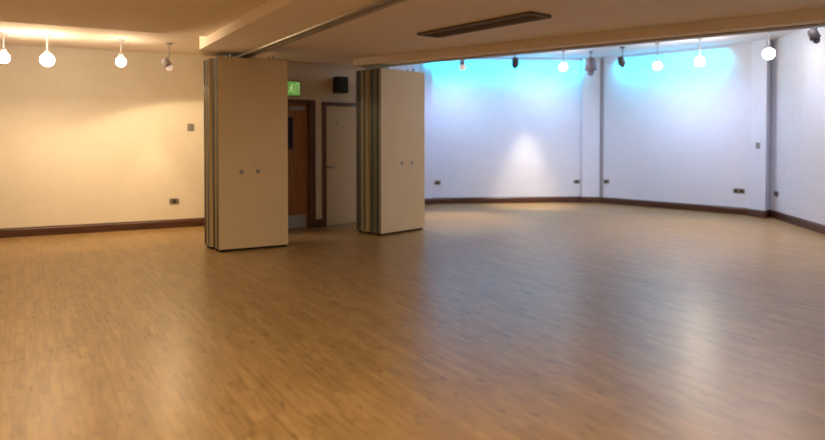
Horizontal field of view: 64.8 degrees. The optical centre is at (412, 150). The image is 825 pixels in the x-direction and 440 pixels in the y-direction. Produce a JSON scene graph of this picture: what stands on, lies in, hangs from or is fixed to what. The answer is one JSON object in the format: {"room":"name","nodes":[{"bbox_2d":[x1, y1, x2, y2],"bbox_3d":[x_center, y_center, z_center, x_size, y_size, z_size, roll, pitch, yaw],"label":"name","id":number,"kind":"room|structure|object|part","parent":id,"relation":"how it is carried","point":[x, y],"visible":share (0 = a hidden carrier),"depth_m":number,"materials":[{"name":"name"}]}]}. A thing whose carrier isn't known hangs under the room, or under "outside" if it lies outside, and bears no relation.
{"room":"community hall","nodes":[
{"label":"community hall","id":0,"kind":"room"},
{"bbox_2d":[0,21,201,54],"bbox_3d":[-5.359,-1.835,8.347,8.697,0.580,3.728,-1,1,-30],"label":"ceiling","id":1,"kind":"structure","parent":0,"point":[23,34],"depth_m":9.13,"materials":[{"name":"paint"}]},
{"bbox_2d":[0,32,9,62],"bbox_3d":[-5.370,-1.347,8.534,0.150,0.405,0.150,0,1,0],"label":"spotlight","id":2,"kind":"object","parent":1,"relation":"hanging from","point":[4,56],"visible":1,"depth_m":8.50,"materials":[{"name":"grey metal"}]},
{"bbox_3d":[-5.370,-1.219,8.536,0.150,0.150,0.150,0,1,0],"label":"bulb","id":3,"kind":"part","parent":2,"relation":"part of","materials":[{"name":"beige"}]},
{"bbox_2d":[40,35,54,65],"bbox_3d":[-4.920,-1.344,8.754,0.180,0.420,0.180,0,1,0],"label":"spotlight","id":4,"kind":"object","parent":1,"relation":"hanging from","point":[46,59],"visible":1,"depth_m":8.71,"materials":[{"name":"grey metal"}]},
{"bbox_3d":[-4.920,-1.224,8.756,0.180,0.180,0.180,0,1,0],"label":"bulb","id":5,"kind":"part","parent":4,"relation":"part of","materials":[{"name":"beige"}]},
{"bbox_2d":[116,39,125,66],"bbox_3d":[-4.110,-1.372,9.163,0.140,0.380,0.140,0,1,0],"label":"spotlight","id":6,"kind":"object","parent":1,"relation":"hanging from","point":[120,61],"visible":1,"depth_m":9.13,"materials":[{"name":"grey metal"}]},
{"bbox_3d":[-4.110,-1.252,9.166,0.140,0.140,0.140,0,1,0],"label":"bulb","id":7,"kind":"part","parent":6,"relation":"part of","materials":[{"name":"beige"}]},
{"bbox_2d":[161,42,172,70],"bbox_3d":[-3.566,-1.363,9.441,0.151,0.410,0.134,0,1,0],"label":"spotlight","id":8,"kind":"object","parent":1,"relation":"hanging from","point":[167,64],"visible":1,"depth_m":9.41,"materials":[{"name":"grey metal"}]},
{"bbox_3d":[-3.540,-1.208,9.457,0.100,0.100,0.100,0,1,0],"label":"bulb","id":9,"kind":"part","parent":8,"relation":"part of","materials":[{"name":"beige glass"}]},
{"bbox_2d":[0,44,211,228],"bbox_3d":[-5.261,-0.148,10.153,6.205,2.870,0.160,-1,1,-27],"label":"wall","id":10,"kind":"structure","parent":0,"point":[86,138],"depth_m":10.22,"materials":[{"name":"beige paint"}]},
{"bbox_2d":[0,218,204,237],"bbox_3d":[-5.220,1.219,10.100,6.205,0.140,0.028,-1,1,-27],"label":"baseboard","id":11,"kind":"structure","parent":10,"relation":"attached to","point":[190,222],"depth_m":10.23,"materials":[{"name":"brown wood"}]},
{"bbox_2d":[169,198,178,203],"bbox_3d":[-3.936,0.835,10.736,0.146,0.090,0.020,-1,1,-27],"label":"wall socket","id":12,"kind":"object","parent":10,"relation":"attached to","point":[174,200],"visible":1,"depth_m":10.73,"materials":[{"name":"metal"}]},
{"bbox_2d":[187,124,193,130],"bbox_3d":[-3.696,-0.387,10.831,0.110,0.120,0.018,-1,1,-27],"label":"light switch","id":13,"kind":"object","parent":10,"relation":"attached to","point":[190,127],"visible":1,"depth_m":10.83,"materials":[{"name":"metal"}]},
{"bbox_2d":[199,0,378,57],"bbox_3d":[0.444,-1.581,3.635,0.780,0.790,12.676,-1,1,-30],"label":"ceiling beam","id":14,"kind":"structure","parent":0,"point":[274,20],"depth_m":6.42,"materials":[{"name":"paint"}]},
{"bbox_2d":[236,0,405,57],"bbox_3d":[0.677,-1.181,3.809,0.150,0.018,12.526,-1,1,-30],"label":"track","id":15,"kind":"object","parent":14,"relation":"attached to","point":[381,4],"visible":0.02,"depth_m":6.37,"materials":[{"name":"grey metal"}]},
{"bbox_2d":[203,60,208,246],"bbox_3d":[-2.415,0.014,9.062,0.939,2.592,0.135,-1,1,-29],"label":"partition panel","id":16,"kind":"object","parent":15,"relation":"hanging from","point":[204,61],"visible":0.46,"depth_m":8.80,"materials":[{"name":"beige laminate"}]},
{"bbox_2d":[207,56,263,248],"bbox_3d":[-2.330,0.017,8.931,0.939,2.592,0.135,-1,1,-29],"label":"partition panel","id":17,"kind":"object","parent":15,"relation":"hanging from","point":[209,61],"visible":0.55,"depth_m":8.67,"materials":[{"name":"beige laminate"}]},
{"bbox_2d":[212,55,269,249],"bbox_3d":[-2.222,0.019,8.817,0.939,2.592,0.135,-1,1,-29],"label":"partition panel","id":18,"kind":"object","parent":15,"relation":"hanging from","point":[213,59],"visible":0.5,"depth_m":8.56,"materials":[{"name":"beige laminate"}]},
{"bbox_2d":[215,54,287,251],"bbox_3d":[-2.139,0.022,8.691,0.941,2.592,0.142,-1,1,-29],"label":"partition panel","id":19,"kind":"object","parent":15,"relation":"hanging from","point":[252,94],"visible":1,"depth_m":8.62,"materials":[{"name":"beige laminate"}]},
{"bbox_2d":[250,57,389,218],"bbox_3d":[-1.610,-0.377,10.809,3.000,3.300,0.160,-1,2,-40],"label":"wall","id":20,"kind":"structure","parent":0,"point":[316,79],"depth_m":10.77,"materials":[{"name":"beige paint"}]},
{"bbox_2d":[288,81,299,95],"bbox_3d":[-1.919,-0.993,10.394,0.260,0.240,0.060,-1,2,-40],"label":"exit sign","id":21,"kind":"object","parent":20,"relation":"attached to","point":[293,86],"visible":0.71,"depth_m":10.39,"materials":[{"name":"green plastic"}]},
{"bbox_2d":[288,99,315,229],"bbox_3d":[-2.042,0.229,10.445,1.035,2.105,0.162,-1,2,-40],"label":"door","id":22,"kind":"structure","parent":20,"relation":"in","point":[301,113],"depth_m":10.61,"materials":[{"name":"brown wood"}]},
{"bbox_3d":[-2.031,-0.278,10.410,0.260,0.520,0.006,-1,2,-40],"label":"vision panel","id":23,"kind":"part","parent":22,"relation":"part of","materials":[{"name":"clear glass"}]},
{"bbox_3d":[-2.025,1.154,10.445,0.735,0.215,0.004,-1,2,-40],"label":"kick plate","id":24,"kind":"part","parent":22,"relation":"part of","materials":[{"name":"metal"}]},
{"bbox_2d":[316,219,322,227],"bbox_3d":[-1.546,1.204,10.778,0.125,0.140,0.020,-1,2,-40],"label":"baseboard","id":25,"kind":"object","parent":20,"relation":"attached to","point":[319,222],"visible":1,"depth_m":10.77,"materials":[{"name":"brown wood"}]},
{"bbox_2d":[322,102,355,226],"bbox_3d":[-1.190,0.224,11.157,0.935,2.085,0.167,-1,2,-40],"label":"door","id":26,"kind":"structure","parent":20,"relation":"in","point":[338,118],"depth_m":11.06,"materials":[{"name":"beige paint"}]},
{"bbox_2d":[333,76,347,92],"bbox_3d":[-1.212,-1.098,10.888,0.210,0.270,0.208,-1,2,-40],"label":"loudspeaker","id":27,"kind":"object","parent":20,"relation":"attached to","point":[340,84],"visible":1,"depth_m":10.81,"materials":[{"name":"black plastic"}]},
{"bbox_2d":[339,77,347,91],"bbox_3d":[-1.148,-1.097,10.812,0.190,0.246,0.008,-1,2,-40],"label":"speaker grille","id":28,"kind":"object","parent":27,"relation":"attached to","point":[343,81],"depth_m":10.81,"materials":[{"name":"black metal"}]},
{"bbox_2d":[390,64,418,71],"bbox_3d":[-0.192,-0.425,13.123,0.160,3.300,2.850,0,1,12],"label":"wall","id":29,"kind":"structure","parent":0,"point":[415,67],"depth_m":13.18,"materials":[{"name":"white paint"}]},
{"bbox_2d":[0,203,824,439],"bbox_3d":[-0.400,1.420,6.681,15.800,0.120,17.900,0,1,0],"label":"floor","id":30,"kind":"structure","parent":0,"point":[489,321],"depth_m":5.07,"materials":[{"name":"brown wood"}]},
{"bbox_2d":[0,0,824,65],"bbox_3d":[-2.071,-1.669,2.779,15.096,0.780,14.844,-1,1,-30],"label":"ceiling","id":31,"kind":"structure","parent":0,"point":[391,30],"depth_m":6.64,"materials":[{"name":"paint"}]},
{"bbox_2d":[417,11,550,37],"bbox_3d":[0.734,-1.353,7.065,0.357,0.030,1.720,-1,2,-39],"label":"ceiling vent","id":32,"kind":"object","parent":31,"relation":"in","point":[530,16],"visible":1,"depth_m":6.94,"materials":[{"name":"metal"}]},
{"bbox_2d":[419,63,432,197],"bbox_3d":[0.270,-0.453,14.474,0.362,3.300,0.204,0,1,-6],"label":"wall","id":33,"kind":"structure","parent":0,"point":[427,68],"depth_m":14.38,"materials":[{"name":"white paint"}]},
{"bbox_2d":[425,198,432,204],"bbox_3d":[0.274,1.129,14.393,0.347,0.140,0.022,0,1,-6],"label":"baseboard","id":34,"kind":"structure","parent":33,"relation":"attached to","point":[428,201],"depth_m":14.39,"materials":[{"name":"brown wood"}]},
{"bbox_2d":[433,57,581,197],"bbox_3d":[2.057,-0.460,14.772,3.789,3.300,0.160,0,1,-6],"label":"wall","id":35,"kind":"structure","parent":0,"point":[500,129],"depth_m":14.70,"materials":[{"name":"white paint"}]},
{"bbox_2d":[433,196,580,203],"bbox_3d":[2.156,1.122,14.723,3.427,0.140,0.023,0,1,-6],"label":"baseboard","id":36,"kind":"structure","parent":35,"relation":"attached to","point":[565,199],"depth_m":14.71,"materials":[{"name":"brown wood"}]},
{"bbox_2d":[353,8,824,66],"bbox_3d":[2.389,-1.675,7.643,8.282,0.810,0.360,1,2,39],"label":"beam","id":37,"kind":"structure","parent":0,"point":[816,16],"depth_m":7.48,"materials":[{"name":"paint"}]},
{"bbox_2d":[362,23,824,68],"bbox_3d":[2.348,-1.264,7.790,8.022,0.018,0.140,1,2,39],"label":"track","id":38,"kind":"object","parent":37,"relation":"attached to","point":[819,24],"visible":1,"depth_m":7.66,"materials":[{"name":"grey metal"}]},
{"bbox_2d":[356,68,368,232],"bbox_3d":[-0.506,-0.017,10.542,0.135,2.592,0.989,1,2,43],"label":"partition panel","id":39,"kind":"object","parent":38,"relation":"hanging from","point":[359,72],"visible":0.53,"depth_m":10.18,"materials":[{"name":"beige laminate"}]},
{"bbox_2d":[362,67,374,233],"bbox_3d":[-0.407,-0.014,10.421,0.135,2.592,0.989,1,2,43],"label":"partition panel","id":40,"kind":"object","parent":38,"relation":"hanging from","point":[365,73],"visible":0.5,"depth_m":10.05,"materials":[{"name":"beige laminate"}]},
{"bbox_2d":[369,67,408,234],"bbox_3d":[-0.282,-0.012,10.330,0.135,2.592,0.989,1,2,43],"label":"partition panel","id":41,"kind":"object","parent":38,"relation":"hanging from","point":[371,71],"visible":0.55,"depth_m":9.97,"materials":[{"name":"beige laminate"}]},
{"bbox_2d":[375,66,424,235],"bbox_3d":[-0.187,-0.010,10.212,0.142,2.592,0.991,1,2,43],"label":"partition panel","id":42,"kind":"object","parent":38,"relation":"hanging from","point":[399,94],"visible":1,"depth_m":10.09,"materials":[{"name":"beige laminate"}]},
{"bbox_2d":[581,57,600,197],"bbox_3d":[4.085,-0.463,14.919,0.450,3.300,0.350,0,1,0],"label":"pier","id":43,"kind":"object","parent":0,"point":[591,85],"visible":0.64,"depth_m":14.77,"materials":[{"name":"white paint"}]},
{"bbox_2d":[582,197,599,202],"bbox_3d":[4.059,1.121,14.786,0.402,0.140,0.022,0,1,6],"label":"baseboard","id":44,"kind":"object","parent":43,"relation":"attached to","point":[584,199],"visible":1,"depth_m":14.78,"materials":[{"name":"brown wood"}]},
{"bbox_2d":[502,29,800,57],"bbox_3d":[3.116,-2.082,9.608,8.368,0.160,11.300,0,1,0],"label":"ceiling","id":45,"kind":"structure","parent":0,"point":[744,38],"depth_m":12.93,"materials":[{"name":"white paint"}]},
{"bbox_2d":[459,60,465,70],"bbox_3d":[1.050,-1.884,13.664,0.150,0.405,0.150,0,1,0],"label":"spotlight","id":46,"kind":"object","parent":45,"relation":"hanging from","point":[462,66],"visible":0.89,"depth_m":13.62,"materials":[{"name":"grey metal"}]},
{"bbox_3d":[1.050,-1.757,13.666,0.150,0.150,0.150,0,1,0],"label":"bulb","id":47,"kind":"part","parent":46,"relation":"part of","materials":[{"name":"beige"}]},
{"bbox_2d":[511,55,518,68],"bbox_3d":[2.140,-1.893,13.519,0.161,0.380,0.198,0,1,0],"label":"spotlight","id":48,"kind":"object","parent":45,"relation":"hanging from","point":[515,61],"visible":0.88,"depth_m":13.47,"materials":[{"name":"metal"}]},
{"bbox_2d":[560,51,566,70],"bbox_3d":[3.150,-1.875,13.564,0.160,0.420,0.160,0,1,0],"label":"spotlight","id":49,"kind":"object","parent":45,"relation":"hanging from","point":[563,66],"visible":0.97,"depth_m":13.52,"materials":[{"name":"grey metal"}]},
{"bbox_3d":[3.150,-1.744,13.566,0.160,0.160,0.160,0,1,0],"label":"bulb","id":50,"kind":"part","parent":49,"relation":"part of","materials":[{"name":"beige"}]},
{"bbox_2d":[584,51,596,75],"bbox_3d":[3.758,-1.832,13.697,0.258,0.510,0.273,0,1,0],"label":"spotlight","id":51,"kind":"object","parent":45,"relation":"hanging from","point":[590,63],"visible":1,"depth_m":13.60,"materials":[{"name":"grey metal"}]},
{"bbox_2d":[618,47,625,67],"bbox_3d":[4.177,-1.867,12.974,0.146,0.410,0.182,1,1,35],"label":"spotlight","id":52,"kind":"object","parent":45,"relation":"hanging from","point":[621,61],"visible":1,"depth_m":12.94,"materials":[{"name":"metal"}]},
{"bbox_2d":[653,43,661,69],"bbox_3d":[4.700,-1.806,12.465,0.160,0.510,0.160,0,1,0],"label":"spotlight","id":53,"kind":"object","parent":45,"relation":"hanging from","point":[657,65],"visible":1,"depth_m":12.43,"materials":[{"name":"grey metal"}]},
{"bbox_3d":[4.700,-1.631,12.469,0.160,0.160,0.160,0,1,0],"label":"bulb","id":54,"kind":"part","parent":53,"relation":"part of","materials":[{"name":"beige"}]},
{"bbox_2d":[695,38,704,65],"bbox_3d":[5.250,-1.797,11.875,0.170,0.505,0.170,0,1,0],"label":"spotlight","id":55,"kind":"object","parent":45,"relation":"hanging from","point":[699,61],"visible":0.99,"depth_m":11.84,"materials":[{"name":"grey metal"}]},
{"bbox_3d":[5.250,-1.629,11.879,0.170,0.170,0.170,0,1,0],"label":"bulb","id":56,"kind":"part","parent":55,"relation":"part of","materials":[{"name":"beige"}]},
{"bbox_2d":[763,32,774,58],"bbox_3d":[5.740,-1.745,10.466,0.180,0.550,0.180,0,1,0],"label":"spotlight","id":57,"kind":"object","parent":45,"relation":"hanging from","point":[768,53],"visible":0.83,"depth_m":10.43,"materials":[{"name":"grey metal"}]},
{"bbox_3d":[5.740,-1.560,10.470,0.180,0.180,0.180,0,1,0],"label":"bulb","id":58,"kind":"part","parent":57,"relation":"part of","materials":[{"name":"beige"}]},
{"bbox_2d":[807,28,820,43],"bbox_3d":[5.726,-1.759,9.265,0.178,0.470,0.149,0,1,0],"label":"spotlight","id":59,"kind":"object","parent":45,"relation":"hanging from","point":[814,35],"visible":0.88,"depth_m":9.22,"materials":[{"name":"metal"}]},
{"bbox_3d":[5.760,-1.575,9.269,0.100,0.100,0.100,0,1,0],"label":"bulb","id":60,"kind":"part","parent":59,"relation":"part of","materials":[{"name":"glass"}]},
{"bbox_2d":[603,42,751,209],"bbox_3d":[5.428,-0.435,13.598,0.160,3.300,3.226,-1,2,-43],"label":"wall","id":61,"kind":"structure","parent":0,"point":[679,131],"depth_m":13.38,"materials":[{"name":"white paint"}]},
{"bbox_2d":[600,57,603,196],"bbox_3d":[4.290,-0.528,14.705,0.080,3.160,0.059,1,1,36],"label":"trim","id":62,"kind":"structure","parent":61,"relation":"attached to","point":[602,58],"depth_m":14.67,"materials":[{"name":"grey paint"}]},
{"bbox_2d":[600,197,747,214],"bbox_3d":[5.338,1.145,13.595,0.023,0.140,3.179,-1,2,-43],"label":"baseboard","id":63,"kind":"structure","parent":61,"relation":"attached to","point":[618,201],"depth_m":13.44,"materials":[{"name":"brown wood"}]},
{"bbox_2d":[733,188,744,192],"bbox_3d":[6.307,0.773,12.549,0.020,0.082,0.203,-1,2,-43],"label":"wall socket","id":64,"kind":"object","parent":61,"relation":"attached to","point":[735,190],"visible":1,"depth_m":12.55,"materials":[{"name":"metal"}]},
{"bbox_2d":[750,39,771,210],"bbox_3d":[6.594,-0.407,12.290,0.309,3.300,0.674,1,2,41],"label":"wall column","id":65,"kind":"structure","parent":0,"point":[761,67],"depth_m":12.11,"materials":[{"name":"white paint"}]},
{"bbox_2d":[748,209,764,217],"bbox_3d":[6.436,1.176,12.160,0.022,0.140,0.399,0,1,-12],"label":"baseboard","id":66,"kind":"structure","parent":65,"relation":"attached to","point":[751,212],"depth_m":12.15,"materials":[{"name":"brown wood"}]},
{"bbox_2d":[770,27,824,224],"bbox_3d":[5.614,-0.257,5.122,0.160,3.300,14.482,0,1,10],"label":"wall","id":67,"kind":"structure","parent":0,"point":[797,150],"depth_m":10.98,"materials":[{"name":"white paint"}]},
{"bbox_2d":[765,209,769,218],"bbox_3d":[6.628,1.177,12.110,0.022,0.140,0.397,1,2,41],"label":"baseboard","id":68,"kind":"structure","parent":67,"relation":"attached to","point":[767,212],"depth_m":12.02,"materials":[{"name":"brown wood"}]},
{"bbox_2d":[770,209,824,234],"bbox_3d":[5.522,1.322,5.156,0.034,0.140,14.452,0,1,10],"label":"baseboard","id":69,"kind":"structure","parent":67,"relation":"attached to","point":[816,227],"depth_m":10.92,"materials":[{"name":"brown wood"}]}
]}

